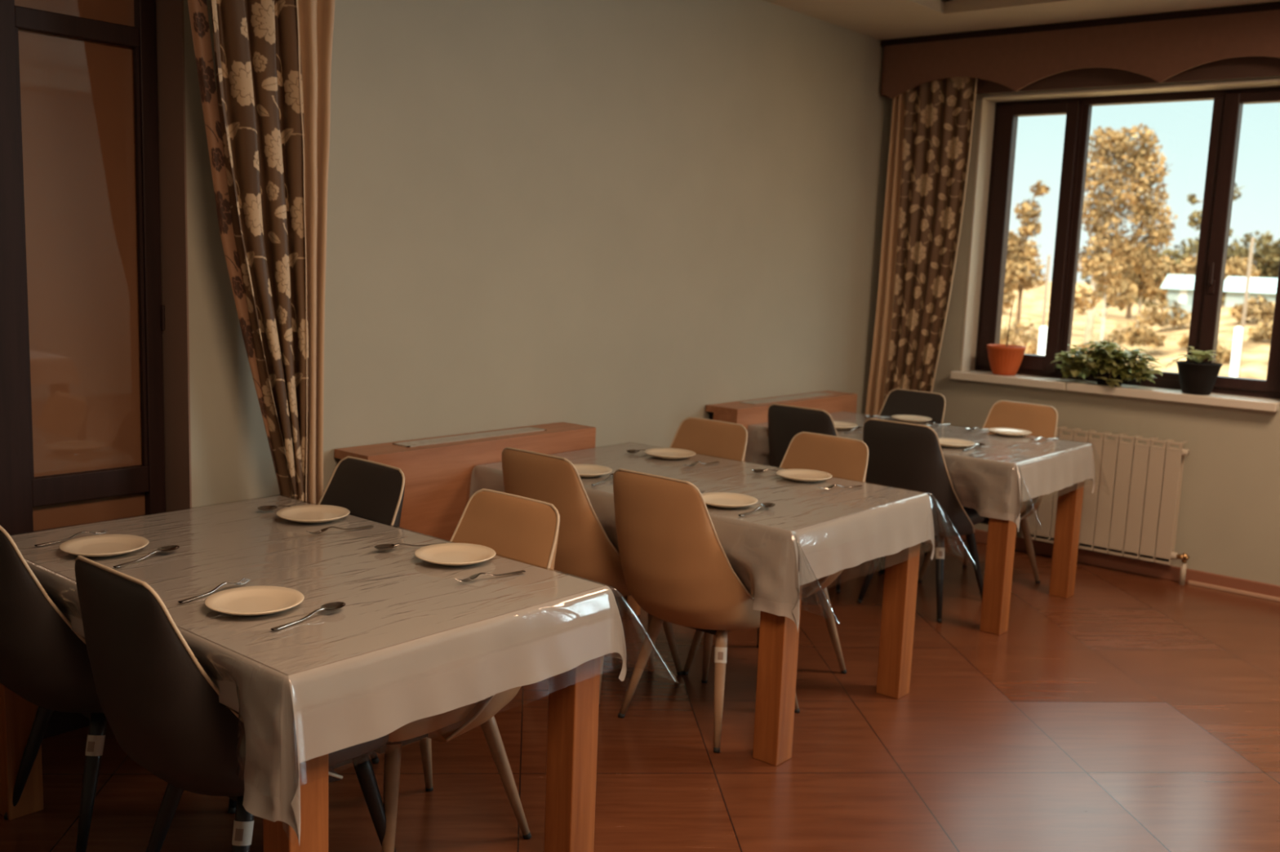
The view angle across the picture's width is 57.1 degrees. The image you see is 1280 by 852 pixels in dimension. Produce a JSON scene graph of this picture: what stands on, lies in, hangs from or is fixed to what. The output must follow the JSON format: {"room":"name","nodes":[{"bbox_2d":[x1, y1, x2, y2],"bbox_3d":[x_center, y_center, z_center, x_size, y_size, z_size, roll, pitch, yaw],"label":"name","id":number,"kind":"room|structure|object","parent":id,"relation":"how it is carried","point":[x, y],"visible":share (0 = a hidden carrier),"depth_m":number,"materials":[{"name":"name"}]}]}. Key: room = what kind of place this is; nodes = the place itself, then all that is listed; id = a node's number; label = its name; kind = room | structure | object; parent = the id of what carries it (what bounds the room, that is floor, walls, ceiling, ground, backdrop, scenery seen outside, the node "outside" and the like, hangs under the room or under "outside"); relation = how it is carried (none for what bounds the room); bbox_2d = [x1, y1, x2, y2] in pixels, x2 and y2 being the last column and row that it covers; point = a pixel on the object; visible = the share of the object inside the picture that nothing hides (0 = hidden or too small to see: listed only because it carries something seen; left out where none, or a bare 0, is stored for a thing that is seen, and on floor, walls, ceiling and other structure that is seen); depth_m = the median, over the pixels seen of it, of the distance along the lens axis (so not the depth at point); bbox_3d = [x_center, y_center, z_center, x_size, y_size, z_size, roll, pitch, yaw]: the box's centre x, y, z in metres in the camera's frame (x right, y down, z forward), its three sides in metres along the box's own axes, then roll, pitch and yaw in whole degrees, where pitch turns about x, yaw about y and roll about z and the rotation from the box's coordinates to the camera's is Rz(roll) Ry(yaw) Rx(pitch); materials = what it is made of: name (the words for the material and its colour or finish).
{"room":"dining hall","nodes":[
{"label":"dining hall","id":0,"kind":"room"},
{"bbox_2d":[183,0,892,508],"bbox_3d":[-0.137,-0.779,5.548,0.400,3.100,4.496,9,11,39],"label":"wall","id":1,"kind":"structure","parent":0,"point":[624,220],"depth_m":5.01,"materials":[{"name":"beige paint"}]},
{"bbox_2d":[155,0,191,512],"bbox_3d":[-1.538,-0.581,3.797,0.285,3.100,0.006,9,11,39],"label":"trim","id":2,"kind":"structure","parent":1,"relation":"attached to","point":[170,27],"depth_m":3.75,"materials":[{"name":"brown paint"}]},
{"bbox_2d":[187,0,334,504],"bbox_3d":[-1.232,-0.574,3.763,0.207,2.520,0.536,9,11,39],"label":"floral curtain","id":3,"kind":"object","parent":1,"relation":"hanging from","point":[268,139],"visible":0.83,"depth_m":3.73,"materials":[{"name":"beige fabric"}]},
{"bbox_2d":[763,0,1279,40],"bbox_3d":[1.344,-1.481,1.033,8.006,0.150,9.952,9,11,39],"label":"ceiling","id":4,"kind":"structure","parent":1,"relation":"attached to","point":[881,20],"depth_m":5.98,"materials":[{"name":"beige paint"}]},
{"bbox_2d":[0,537,1279,851],"bbox_3d":[1.196,1.496,1.423,8.406,0.120,10.252,9,11,39],"label":"floor","id":5,"kind":"structure","parent":0,"point":[1129,712],"depth_m":3.85,"materials":[{"name":"brown tile"}]},
{"bbox_2d":[0,525,106,851],"bbox_3d":[-1.433,0.633,3.132,0.472,0.903,0.638,9,11,39],"label":"dining chair","id":6,"kind":"object","parent":5,"relation":"on","point":[44,662],"visible":0.51,"depth_m":2.85,"materials":[{"name":"grey plastic"}]},
{"bbox_2d":[75,555,396,851],"bbox_3d":[-0.918,0.713,2.720,0.472,0.903,0.638,9,11,39],"label":"dining chair","id":7,"kind":"object","parent":5,"relation":"on","point":[158,703],"visible":0.7,"depth_m":2.43,"materials":[{"name":"grey"}]},
{"bbox_2d":[0,558,600,851],"bbox_3d":[-0.934,0.731,3.082,1.408,0.756,0.901,9,11,39],"label":"dining table","id":8,"kind":"object","parent":5,"relation":"on","point":[573,706],"visible":0.27,"depth_m":2.95,"materials":[{"name":"brown wood"}]},
{"bbox_2d":[10,494,677,844],"bbox_3d":[-0.886,0.500,3.054,1.674,0.307,1.141,9,11,39],"label":"tablecloth","id":9,"kind":"object","parent":8,"relation":"on","point":[184,525],"visible":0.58,"depth_m":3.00,"materials":[{"name":"plastic"}]},
{"bbox_2d":[34,528,108,546],"bbox_3d":[-1.520,0.296,3.146,0.023,0.017,0.200,7,10,32],"label":"fork","id":10,"kind":"object","parent":9,"relation":"on","point":[104,530],"visible":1,"depth_m":3.15,"materials":[{"name":"silver metal"}]},
{"bbox_2d":[58,534,148,557],"bbox_3d":[-1.389,0.315,3.049,0.212,0.020,0.212,9,11,39],"label":"plate","id":11,"kind":"object","parent":9,"relation":"on","point":[100,545],"visible":1,"depth_m":3.07,"materials":[{"name":"beige ceramic"}]},
{"bbox_2d":[112,545,179,568],"bbox_3d":[-1.253,0.330,2.987,0.044,0.015,0.205,6,9,23],"label":"spoon","id":12,"kind":"object","parent":9,"relation":"on","point":[169,548],"visible":1,"depth_m":3.03,"materials":[{"name":"silver metal"}]},
{"bbox_2d":[177,577,249,603],"bbox_3d":[-0.985,0.378,2.722,0.023,0.017,0.200,6,9,26],"label":"fork","id":13,"kind":"object","parent":9,"relation":"on","point":[242,582],"visible":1,"depth_m":2.72,"materials":[{"name":"silver metal"}]},
{"bbox_2d":[204,586,304,616],"bbox_3d":[-0.861,0.396,2.629,0.212,0.020,0.212,9,11,39],"label":"plate","id":14,"kind":"object","parent":9,"relation":"on","point":[250,601],"visible":1,"depth_m":2.65,"materials":[{"name":"beige ceramic"}]},
{"bbox_2d":[257,505,291,511],"bbox_3d":[-1.069,0.248,3.604,0.205,0.015,0.044,-3,10,-32],"label":"spoon","id":15,"kind":"object","parent":9,"relation":"on","point":[269,508],"visible":0.79,"depth_m":3.58,"materials":[{"name":"silver metal"}]},
{"bbox_2d":[271,601,345,631],"bbox_3d":[-0.721,0.412,2.559,0.044,0.015,0.205,7,9,30],"label":"spoon","id":16,"kind":"object","parent":9,"relation":"on","point":[331,606],"visible":1,"depth_m":2.60,"materials":[{"name":"silver metal"}]},
{"bbox_2d":[275,504,350,523],"bbox_3d":[-0.973,0.266,3.501,0.212,0.020,0.212,9,11,39],"label":"plate","id":17,"kind":"object","parent":9,"relation":"on","point":[313,513],"visible":1,"depth_m":3.52,"materials":[{"name":"beige ceramic"}]},
{"bbox_2d":[306,525,373,534],"bbox_3d":[-0.854,0.291,3.355,0.200,0.017,0.023,-5,11,-40],"label":"fork","id":18,"kind":"object","parent":9,"relation":"on","point":[323,530],"visible":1,"depth_m":3.34,"materials":[{"name":"silver metal"}]},
{"bbox_2d":[374,542,446,550],"bbox_3d":[-0.623,0.324,3.198,0.205,0.015,0.044,-3,10,-33],"label":"spoon","id":19,"kind":"object","parent":9,"relation":"on","point":[387,546],"visible":0.91,"depth_m":3.18,"materials":[{"name":"silver metal"}]},
{"bbox_2d":[414,542,496,566],"bbox_3d":[-0.487,0.343,3.098,0.212,0.020,0.212,9,11,39],"label":"plate","id":20,"kind":"object","parent":9,"relation":"on","point":[451,554],"visible":1,"depth_m":3.12,"materials":[{"name":"beige ceramic"}]},
{"bbox_2d":[454,569,525,582],"bbox_3d":[-0.372,0.371,2.937,0.200,0.017,0.023,-5,11,-40],"label":"fork","id":21,"kind":"object","parent":9,"relation":"on","point":[473,576],"visible":1,"depth_m":2.91,"materials":[{"name":"silver metal"}]},
{"bbox_2d":[227,456,404,813],"bbox_3d":[-1.065,0.584,3.573,0.472,0.903,0.638,9,11,41],"label":"dining chair","id":22,"kind":"object","parent":5,"relation":"on","point":[368,489],"visible":0.22,"depth_m":3.70,"materials":[{"name":"grey plastic"}]},
{"bbox_2d":[334,422,595,542],"bbox_3d":[-0.659,0.463,4.674,0.195,0.853,1.185,9,11,39],"label":"radiator cover","id":23,"kind":"object","parent":5,"relation":"on","point":[437,471],"visible":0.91,"depth_m":4.41,"materials":[{"name":"brown wood"}]},
{"bbox_2d":[392,426,546,447],"bbox_3d":[-0.655,0.066,4.626,0.090,0.053,0.725,9,11,39],"label":"vent","id":24,"kind":"object","parent":23,"relation":"attached to","point":[512,432],"depth_m":4.59,"materials":[{"name":"black"}]},
{"bbox_2d":[373,488,559,851],"bbox_3d":[-0.556,0.667,3.134,0.472,0.903,0.638,9,11,39],"label":"dining chair","id":25,"kind":"object","parent":5,"relation":"on","point":[517,527],"visible":0.42,"depth_m":3.18,"materials":[{"name":"beige plastic"}]},
{"bbox_2d":[501,447,682,708],"bbox_3d":[-0.183,0.510,4.329,0.472,0.903,0.638,9,11,39],"label":"dining chair","id":26,"kind":"object","parent":5,"relation":"on","point":[584,549],"visible":0.44,"depth_m":4.03,"materials":[{"name":"brown leather"}]},
{"bbox_2d":[648,417,747,669],"bbox_3d":[0.107,0.447,4.841,0.472,0.903,0.638,9,11,40],"label":"dining chair","id":27,"kind":"object","parent":5,"relation":"on","point":[726,440],"visible":0.24,"depth_m":4.97,"materials":[{"name":"brown leather"}]},
{"bbox_2d":[484,466,920,766],"bbox_3d":[0.195,0.579,4.443,1.408,0.756,0.901,9,11,39],"label":"dining table","id":28,"kind":"object","parent":5,"relation":"on","point":[779,636],"visible":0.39,"depth_m":3.75,"materials":[{"name":"brown wood"}]},
{"bbox_2d":[469,442,975,631],"bbox_3d":[0.259,0.349,4.386,1.735,0.299,1.196,9,11,39],"label":"tablecloth","id":29,"kind":"object","parent":28,"relation":"on","point":[610,449],"visible":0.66,"depth_m":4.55,"materials":[{"name":"plastic"}]},
{"bbox_2d":[573,464,612,477],"bbox_3d":[-0.209,0.170,4.376,0.212,0.020,0.212,9,11,39],"label":"plate","id":30,"kind":"object","parent":29,"relation":"on","point":[584,470],"visible":0.72,"depth_m":4.41,"materials":[{"name":"beige ceramic"}]},
{"bbox_2d":[591,473,613,485],"bbox_3d":[-0.121,0.192,4.254,0.044,0.015,0.205,6,9,27],"label":"spoon","id":31,"kind":"object","parent":29,"relation":"on","point":[611,475],"visible":0.56,"depth_m":4.24,"materials":[{"name":"silver metal"}]},
{"bbox_2d":[626,449,645,453],"bbox_3d":[0.029,0.103,4.910,0.205,0.015,0.044,-4,10,-36],"label":"spoon","id":32,"kind":"object","parent":29,"relation":"on","point":[632,451],"visible":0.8,"depth_m":4.88,"materials":[{"name":"silver metal"}]},
{"bbox_2d":[644,448,695,459],"bbox_3d":[0.124,0.117,4.833,0.212,0.020,0.212,9,11,39],"label":"plate","id":33,"kind":"object","parent":29,"relation":"on","point":[661,453],"visible":1,"depth_m":4.86,"materials":[{"name":"beige ceramic"}]},
{"bbox_2d":[684,461,719,466],"bbox_3d":[0.247,0.146,4.662,0.023,0.017,0.200,10,11,42],"label":"fork","id":34,"kind":"object","parent":29,"relation":"on","point":[695,463],"visible":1,"depth_m":4.63,"materials":[{"name":"silver metal"}]},
{"bbox_2d":[701,492,758,508],"bbox_3d":[0.289,0.253,3.936,0.212,0.020,0.212,9,11,39],"label":"plate","id":35,"kind":"object","parent":29,"relation":"on","point":[718,500],"visible":0.88,"depth_m":3.96,"materials":[{"name":"beige ceramic"}]},
{"bbox_2d":[737,502,775,515],"bbox_3d":[0.380,0.271,3.836,0.044,0.015,0.205,8,10,36],"label":"spoon","id":36,"kind":"object","parent":29,"relation":"on","point":[764,504],"visible":1,"depth_m":3.87,"materials":[{"name":"silver metal"}]},
{"bbox_2d":[751,468,778,473],"bbox_3d":[0.516,0.172,4.565,0.205,0.015,0.044,-3,10,-35],"label":"spoon","id":37,"kind":"object","parent":29,"relation":"on","point":[757,471],"visible":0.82,"depth_m":4.54,"materials":[{"name":"silver metal"}]},
{"bbox_2d":[776,468,832,482],"bbox_3d":[0.622,0.191,4.454,0.212,0.020,0.212,9,11,39],"label":"plate","id":38,"kind":"object","parent":29,"relation":"on","point":[793,474],"visible":1,"depth_m":4.48,"materials":[{"name":"beige ceramic"}]},
{"bbox_2d":[818,484,862,489],"bbox_3d":[0.734,0.219,4.287,0.200,0.017,0.023,-3,10,-33],"label":"fork","id":39,"kind":"object","parent":29,"relation":"on","point":[832,486],"visible":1,"depth_m":4.27,"materials":[{"name":"silver metal"}]},
{"bbox_2d":[613,468,799,752],"bbox_3d":[0.218,0.573,3.997,0.472,0.903,0.638,9,11,39],"label":"dining chair","id":40,"kind":"object","parent":5,"relation":"on","point":[676,566],"visible":0.88,"depth_m":3.74,"materials":[{"name":"brown leather"}]},
{"bbox_2d":[682,431,868,675],"bbox_3d":[0.547,0.509,4.530,0.472,0.903,0.638,9,11,41],"label":"dining chair","id":41,"kind":"object","parent":5,"relation":"on","point":[845,458],"visible":0.3,"depth_m":4.61,"materials":[{"name":"brown leather"}]},
{"bbox_2d":[705,391,857,430],"bbox_3d":[0.768,0.275,6.367,0.195,0.853,1.180,9,11,39],"label":"radiator cover","id":42,"kind":"object","parent":5,"relation":"on","point":[745,413],"visible":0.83,"depth_m":6.17,"materials":[{"name":"brown wood"}]},
{"bbox_2d":[738,392,832,404],"bbox_3d":[0.800,-0.126,6.351,0.090,0.053,0.795,9,11,39],"label":"vent","id":43,"kind":"object","parent":42,"relation":"attached to","point":[811,395],"depth_m":6.32,"materials":[{"name":"black"}]},
{"bbox_2d":[768,403,884,593],"bbox_3d":[0.931,0.327,5.897,0.472,0.903,0.638,9,11,39],"label":"dining chair","id":44,"kind":"object","parent":5,"relation":"on","point":[784,421],"visible":0.28,"depth_m":5.63,"materials":[{"name":"grey"}]},
{"bbox_2d":[878,388,946,574],"bbox_3d":[1.322,0.274,6.370,0.472,0.903,0.638,10,11,42],"label":"dining chair","id":45,"kind":"object","parent":5,"relation":"on","point":[898,401],"visible":0.23,"depth_m":6.50,"materials":[{"name":"grey"}]},
{"bbox_2d":[753,425,1084,635],"bbox_3d":[1.334,0.418,5.867,1.408,0.756,0.901,9,11,39],"label":"dining table","id":46,"kind":"object","parent":5,"relation":"on","point":[1001,540],"visible":0.37,"depth_m":5.17,"materials":[{"name":"brown wood"}]},
{"bbox_2d":[744,410,1109,532],"bbox_3d":[1.372,0.179,5.830,1.666,0.290,1.193,9,11,39],"label":"tablecloth","id":47,"kind":"object","parent":46,"relation":"on","point":[992,451],"visible":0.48,"depth_m":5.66,"materials":[{"name":"plastic"}]},
{"bbox_2d":[833,421,857,430],"bbox_3d":[0.982,0.000,5.880,0.212,0.020,0.212,9,11,39],"label":"plate","id":48,"kind":"object","parent":47,"relation":"on","point":[839,425],"visible":0.52,"depth_m":5.91,"materials":[{"name":"beige ceramic"}]},
{"bbox_2d":[891,414,932,422],"bbox_3d":[1.444,-0.036,6.250,0.212,0.020,0.212,9,11,39],"label":"plate","id":49,"kind":"object","parent":47,"relation":"on","point":[904,418],"visible":1,"depth_m":6.28,"materials":[{"name":"beige ceramic"}]},
{"bbox_2d":[938,438,974,448],"bbox_3d":[1.438,0.081,5.436,0.212,0.020,0.212,9,11,39],"label":"plate","id":50,"kind":"object","parent":47,"relation":"on","point":[945,442],"visible":0.73,"depth_m":5.46,"materials":[{"name":"beige ceramic"}]},
{"bbox_2d":[962,443,985,450],"bbox_3d":[1.523,0.095,5.372,0.044,0.015,0.205,9,11,39],"label":"spoon","id":51,"kind":"object","parent":47,"relation":"on","point":[975,444],"visible":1,"depth_m":5.40,"materials":[{"name":"silver metal"}]},
{"bbox_2d":[987,427,1031,436],"bbox_3d":[1.849,0.033,5.882,0.212,0.020,0.212,9,11,39],"label":"plate","id":52,"kind":"object","parent":47,"relation":"on","point":[1009,432],"visible":1,"depth_m":5.91,"materials":[{"name":"beige ceramic"}]},
{"bbox_2d":[857,418,985,622],"bbox_3d":[1.318,0.401,5.486,0.472,0.903,0.638,9,11,39],"label":"dining chair","id":53,"kind":"object","parent":5,"relation":"on","point":[908,456],"visible":0.59,"depth_m":5.22,"materials":[{"name":"grey plastic"}]},
{"bbox_2d":[917,400,1057,583],"bbox_3d":[1.790,0.350,5.971,0.472,0.903,0.638,10,11,42],"label":"dining chair","id":54,"kind":"object","parent":5,"relation":"on","point":[1042,420],"visible":0.34,"depth_m":6.05,"materials":[{"name":"brown plastic"}]},
{"bbox_2d":[886,75,1279,586],"bbox_3d":[4.397,-0.511,4.916,8.406,3.100,0.320,9,11,39],"label":"wall","id":55,"kind":"structure","parent":0,"point":[1228,523],"depth_m":6.08,"materials":[{"name":"beige paint"}]},
{"bbox_2d":[950,369,1079,391],"bbox_3d":[2.141,-0.266,6.715,0.675,0.045,0.255,9,11,39],"label":"windowsill","id":56,"kind":"structure","parent":55,"relation":"attached to","point":[1033,381],"depth_m":6.62,"materials":[{"name":"white stone"}]},
{"bbox_2d":[986,301,1026,375],"bbox_3d":[2.097,-0.506,6.715,0.216,0.425,0.216,9,11,39],"label":"flower pot","id":57,"kind":"object","parent":56,"relation":"on","point":[1004,359],"visible":1,"depth_m":6.67,"materials":[{"name":"orange ceramic"}]},
{"bbox_2d":[880,2,1279,98],"bbox_3d":[2.617,-1.889,5.925,3.060,0.332,0.192,9,11,39],"label":"valance","id":58,"kind":"object","parent":55,"relation":"attached to","point":[1239,42],"visible":1,"depth_m":6.06,"materials":[{"name":"brown fabric"}]},
{"bbox_2d":[865,77,977,415],"bbox_3d":[1.610,-0.706,6.886,0.567,2.611,0.048,9,11,39],"label":"floral curtain","id":59,"kind":"object","parent":58,"relation":"hanging from","point":[931,128],"visible":0.69,"depth_m":6.83,"materials":[{"name":"beige fabric"}]},
{"bbox_2d":[1022,426,1189,586],"bbox_3d":[2.513,0.406,6.318,0.885,0.742,0.115,9,11,39],"label":"radiator","id":60,"kind":"object","parent":55,"relation":"attached to","point":[1139,513],"visible":0.84,"depth_m":6.19,"materials":[{"name":"beige metal"}]},
{"bbox_2d":[949,528,1279,601],"bbox_3d":[4.341,1.018,4.903,7.706,0.075,0.030,9,11,39],"label":"baseboard","id":61,"kind":"structure","parent":55,"relation":"attached to","point":[1087,557],"depth_m":6.22,"materials":[{"name":"brown wood"}]},
{"bbox_2d":[960,78,1279,371],"bbox_3d":[2.607,-0.994,6.277,1.703,1.560,0.184,9,11,39],"label":"window reveal","id":62,"kind":"structure","parent":55,"relation":"attached to","point":[988,105],"depth_m":6.73,"materials":[{"name":"beige paint"}]},
{"bbox_2d":[974,86,1279,399],"bbox_3d":[2.663,-0.996,6.343,1.679,1.548,0.137,9,11,39],"label":"window","id":63,"kind":"structure","parent":55,"relation":"in","point":[1228,104],"depth_m":6.47,"materials":[{"name":"brown wood"}]},
{"bbox_2d":[1066,380,1279,412],"bbox_3d":[2.798,-0.162,6.172,1.034,0.045,0.255,9,11,39],"label":"windowsill","id":64,"kind":"object","parent":55,"relation":"attached to","point":[1264,404],"depth_m":6.06,"materials":[{"name":"white stone"}]},
{"bbox_2d":[1050,339,1162,388],"bbox_3d":[2.514,-0.342,6.330,0.609,0.250,0.300,9,11,39],"label":"potted plant","id":65,"kind":"object","parent":64,"relation":"on","point":[1108,362],"visible":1,"depth_m":6.29,"materials":[{"name":"green plant"}]},
{"bbox_2d":[1165,346,1222,395],"bbox_3d":[2.867,-0.285,6.045,0.228,0.239,0.216,1,8,-8],"label":"potted plant","id":66,"kind":"object","parent":64,"relation":"on","point":[1198,377],"visible":1,"depth_m":5.99,"materials":[{"name":"green plant"}]},
{"bbox_3d":[-3.730,-0.284,1.145,0.254,3.100,3.400,9,11,39],"label":"wall","id":67,"kind":"structure","parent":0,"visible":0},
{"bbox_2d":[0,0,165,738],"bbox_3d":[-2.135,-0.393,3.171,0.089,2.860,1.754,9,11,39],"label":"door","id":68,"kind":"structure","parent":67,"relation":"in","point":[82,313],"depth_m":3.64,"materials":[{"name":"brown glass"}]},
{"label":"outside","id":69,"kind":"structure","parent":0,"visible":0},
{"bbox_2d":[1000,281,1275,379],"bbox_3d":[22.973,-6.372,63.151,106.200,4.724,113.000,9,11,39],"label":"ground","id":70,"kind":"structure","parent":69,"point":[1255,355],"depth_m":25.97,"materials":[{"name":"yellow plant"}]},
{"bbox_2d":[1002,235,1022,314],"bbox_3d":[9.873,-3.950,33.212,1.731,3.172,1.324,9,11,39],"label":"tree","id":71,"kind":"object","parent":70,"relation":"on","point":[1011,271],"visible":0.15,"depth_m":32.83,"materials":[{"name":"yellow plant"}]},
{"bbox_2d":[1000,319,1039,346],"bbox_3d":[9.271,-2.127,28.703,1.550,1.015,0.946,9,11,39],"label":"shrub","id":72,"kind":"object","parent":70,"relation":"on","point":[1004,335],"visible":0.66,"depth_m":28.62,"materials":[{"name":"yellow plant"}]},
{"bbox_2d":[1008,233,1043,297],"bbox_3d":[11.886,-5.422,41.874,4.810,3.024,2.198,9,11,39],"label":"tree","id":73,"kind":"object","parent":70,"relation":"on","point":[1034,243],"visible":0.03,"depth_m":40.64,"materials":[{"name":"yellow plant"}]},
{"bbox_2d":[1006,180,1049,334],"bbox_3d":[10.907,-4.698,33.599,1.498,4.599,1.177,9,11,39],"label":"tree","id":74,"kind":"object","parent":70,"relation":"on","point":[1018,254],"visible":0.88,"depth_m":33.33,"materials":[{"name":"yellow plant"}]},
{"bbox_2d":[1024,338,1038,355],"bbox_3d":[9.488,-1.700,27.267,1.164,0.812,0.666,9,11,39],"label":"shrub","id":75,"kind":"object","parent":70,"relation":"on","point":[1033,348],"visible":0.18,"depth_m":27.40,"materials":[{"name":"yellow plant"}]},
{"bbox_2d":[1037,326,1047,355],"bbox_3d":[6.901,-0.499,20.382,0.140,2.460,0.136,9,11,39],"label":"bollard","id":76,"kind":"object","parent":70,"relation":"on","point":[1043,330],"visible":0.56,"depth_m":20.19,"materials":[{"name":"white paint"}]},
{"bbox_2d":[1041,255,1050,326],"bbox_3d":[7.603,-1.328,22.323,0.065,3.800,0.065,-2,9,-28],"label":"pole","id":77,"kind":"object","parent":70,"relation":"on","point":[1048,256],"visible":0.35,"depth_m":22.13,"materials":[{"name":"beige wood"}]},
{"bbox_2d":[1071,342,1097,361],"bbox_3d":[9.786,-1.440,25.699,1.145,0.816,0.663,9,11,39],"label":"shrub","id":78,"kind":"object","parent":70,"relation":"on","point":[1088,345],"visible":0.06,"depth_m":25.61,"materials":[{"name":"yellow plant"}]},
{"bbox_2d":[1073,253,1143,345],"bbox_3d":[10.364,-2.558,26.428,1.648,2.661,0.911,9,11,39],"label":"tree","id":79,"kind":"object","parent":70,"relation":"on","point":[1117,295],"visible":0.94,"depth_m":26.21,"materials":[{"name":"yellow plant"}]},
{"bbox_2d":[1103,321,1142,346],"bbox_3d":[11.673,-2.045,27.992,0.859,0.950,1.305,-2,9,-25],"label":"shrub","id":80,"kind":"object","parent":70,"relation":"on","point":[1116,332],"visible":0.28,"depth_m":28.05,"materials":[{"name":"brown plant"}]},
{"bbox_2d":[1077,123,1177,345],"bbox_3d":[11.859,-4.559,28.926,2.476,5.596,1.511,8,10,34],"label":"tree","id":81,"kind":"object","parent":70,"relation":"on","point":[1125,249],"visible":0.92,"depth_m":28.59,"materials":[{"name":"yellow plant"}]},
{"bbox_2d":[1080,239,1182,318],"bbox_3d":[17.718,-5.208,42.279,3.775,3.058,2.054,9,11,39],"label":"tree","id":82,"kind":"object","parent":70,"relation":"on","point":[1128,314],"visible":0.09,"depth_m":42.10,"materials":[{"name":"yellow plant"}]},
{"bbox_2d":[1122,324,1166,349],"bbox_3d":[9.847,-1.573,23.001,0.823,0.823,0.540,9,11,39],"label":"shrub","id":83,"kind":"object","parent":70,"relation":"on","point":[1143,335],"visible":0.98,"depth_m":22.89,"materials":[{"name":"brown plant"}]},
{"bbox_2d":[1134,297,1191,328],"bbox_3d":[11.426,-2.345,25.535,1.288,0.867,0.730,9,11,39],"label":"shrub","id":84,"kind":"object","parent":70,"relation":"on","point":[1176,320],"visible":0.91,"depth_m":25.48,"materials":[{"name":"brown plant"}]},
{"bbox_2d":[1160,274,1195,324],"bbox_3d":[13.493,-2.919,28.994,1.050,1.600,1.100,9,11,39],"label":"shed","id":85,"kind":"object","parent":70,"relation":"on","point":[1180,288],"visible":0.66,"depth_m":28.70,"materials":[{"name":"grey"}]},
{"bbox_2d":[1098,253,1261,327],"bbox_3d":[14.530,-3.483,31.979,4.341,2.658,1.629,9,11,39],"label":"tree","id":86,"kind":"object","parent":70,"relation":"on","point":[1150,282],"visible":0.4,"depth_m":31.76,"materials":[{"name":"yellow plant"}]},
{"bbox_2d":[1176,332,1220,349],"bbox_3d":[10.625,-1.441,22.398,0.772,0.841,0.459,9,11,39],"label":"shrub","id":87,"kind":"object","parent":70,"relation":"on","point":[1184,341],"visible":0.15,"depth_m":22.47,"materials":[{"name":"brown plant"}]},
{"bbox_2d":[1154,235,1257,309],"bbox_3d":[19.332,-4.988,40.891,3.919,3.328,2.020,9,11,39],"label":"tree","id":88,"kind":"object","parent":70,"relation":"on","point":[1186,252],"visible":0.09,"depth_m":40.73,"materials":[{"name":"brown plant"}]},
{"bbox_2d":[1186,182,1244,253],"bbox_3d":[12.493,-3.826,25.778,1.183,3.069,0.617,9,11,39],"label":"tree","id":89,"kind":"object","parent":70,"relation":"on","point":[1192,199],"visible":0.28,"depth_m":25.85,"materials":[{"name":"brown plant"}]},
{"bbox_2d":[1215,340,1231,364],"bbox_3d":[10.437,-1.118,21.276,0.686,0.863,0.419,9,11,39],"label":"shrub","id":90,"kind":"object","parent":70,"relation":"on","point":[1224,355],"visible":0.45,"depth_m":21.11,"materials":[{"name":"brown plant"}]},
{"bbox_2d":[1229,326,1243,377],"bbox_3d":[9.247,-0.228,18.433,0.124,2.660,0.121,9,11,39],"label":"bollard","id":91,"kind":"object","parent":70,"relation":"on","point":[1237,335],"visible":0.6,"depth_m":18.26,"materials":[{"name":"white paint"}]},
{"bbox_2d":[1237,236,1254,377],"bbox_3d":[10.251,-1.108,20.114,0.065,4.200,0.065,-2,9,-28],"label":"pole","id":92,"kind":"object","parent":70,"relation":"on","point":[1252,239],"visible":0.5,"depth_m":19.93,"materials":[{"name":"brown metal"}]},
{"bbox_2d":[1222,276,1277,307],"bbox_3d":[15.754,-2.636,27.119,4.200,1.550,1.500,9,11,39],"label":"shed","id":93,"kind":"object","parent":70,"relation":"on","point":[1234,287],"visible":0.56,"depth_m":27.68,"materials":[{"name":"grey"}]},
{"bbox_2d":[1222,231,1279,302],"bbox_3d":[20.738,-4.846,39.751,3.784,3.467,1.940,9,11,39],"label":"tree","id":94,"kind":"object","parent":70,"relation":"on","point":[1267,238],"visible":0.34,"depth_m":39.29,"materials":[{"name":"brown plant"}]},
{"bbox_2d":[1228,294,1275,323],"bbox_3d":[12.817,-2.310,24.394,1.079,0.815,0.768,9,11,39],"label":"shrub","id":95,"kind":"object","parent":70,"relation":"on","point":[1266,313],"visible":0.81,"depth_m":24.32,"materials":[{"name":"brown plant"}]},
{"bbox_2d":[1246,320,1272,342],"bbox_3d":[12.038,-1.619,22.475,0.833,0.823,0.537,9,11,39],"label":"shrub","id":96,"kind":"object","parent":70,"relation":"on","point":[1260,333],"visible":0.72,"depth_m":22.49,"materials":[{"name":"brown plant"}]},
{"bbox_2d":[1257,242,1279,278],"bbox_3d":[22.154,-5.193,38.489,3.776,2.829,1.987,9,11,39],"label":"tree","id":97,"kind":"object","parent":70,"relation":"on","point":[1273,262],"visible":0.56,"depth_m":38.93,"materials":[{"name":"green plant"}]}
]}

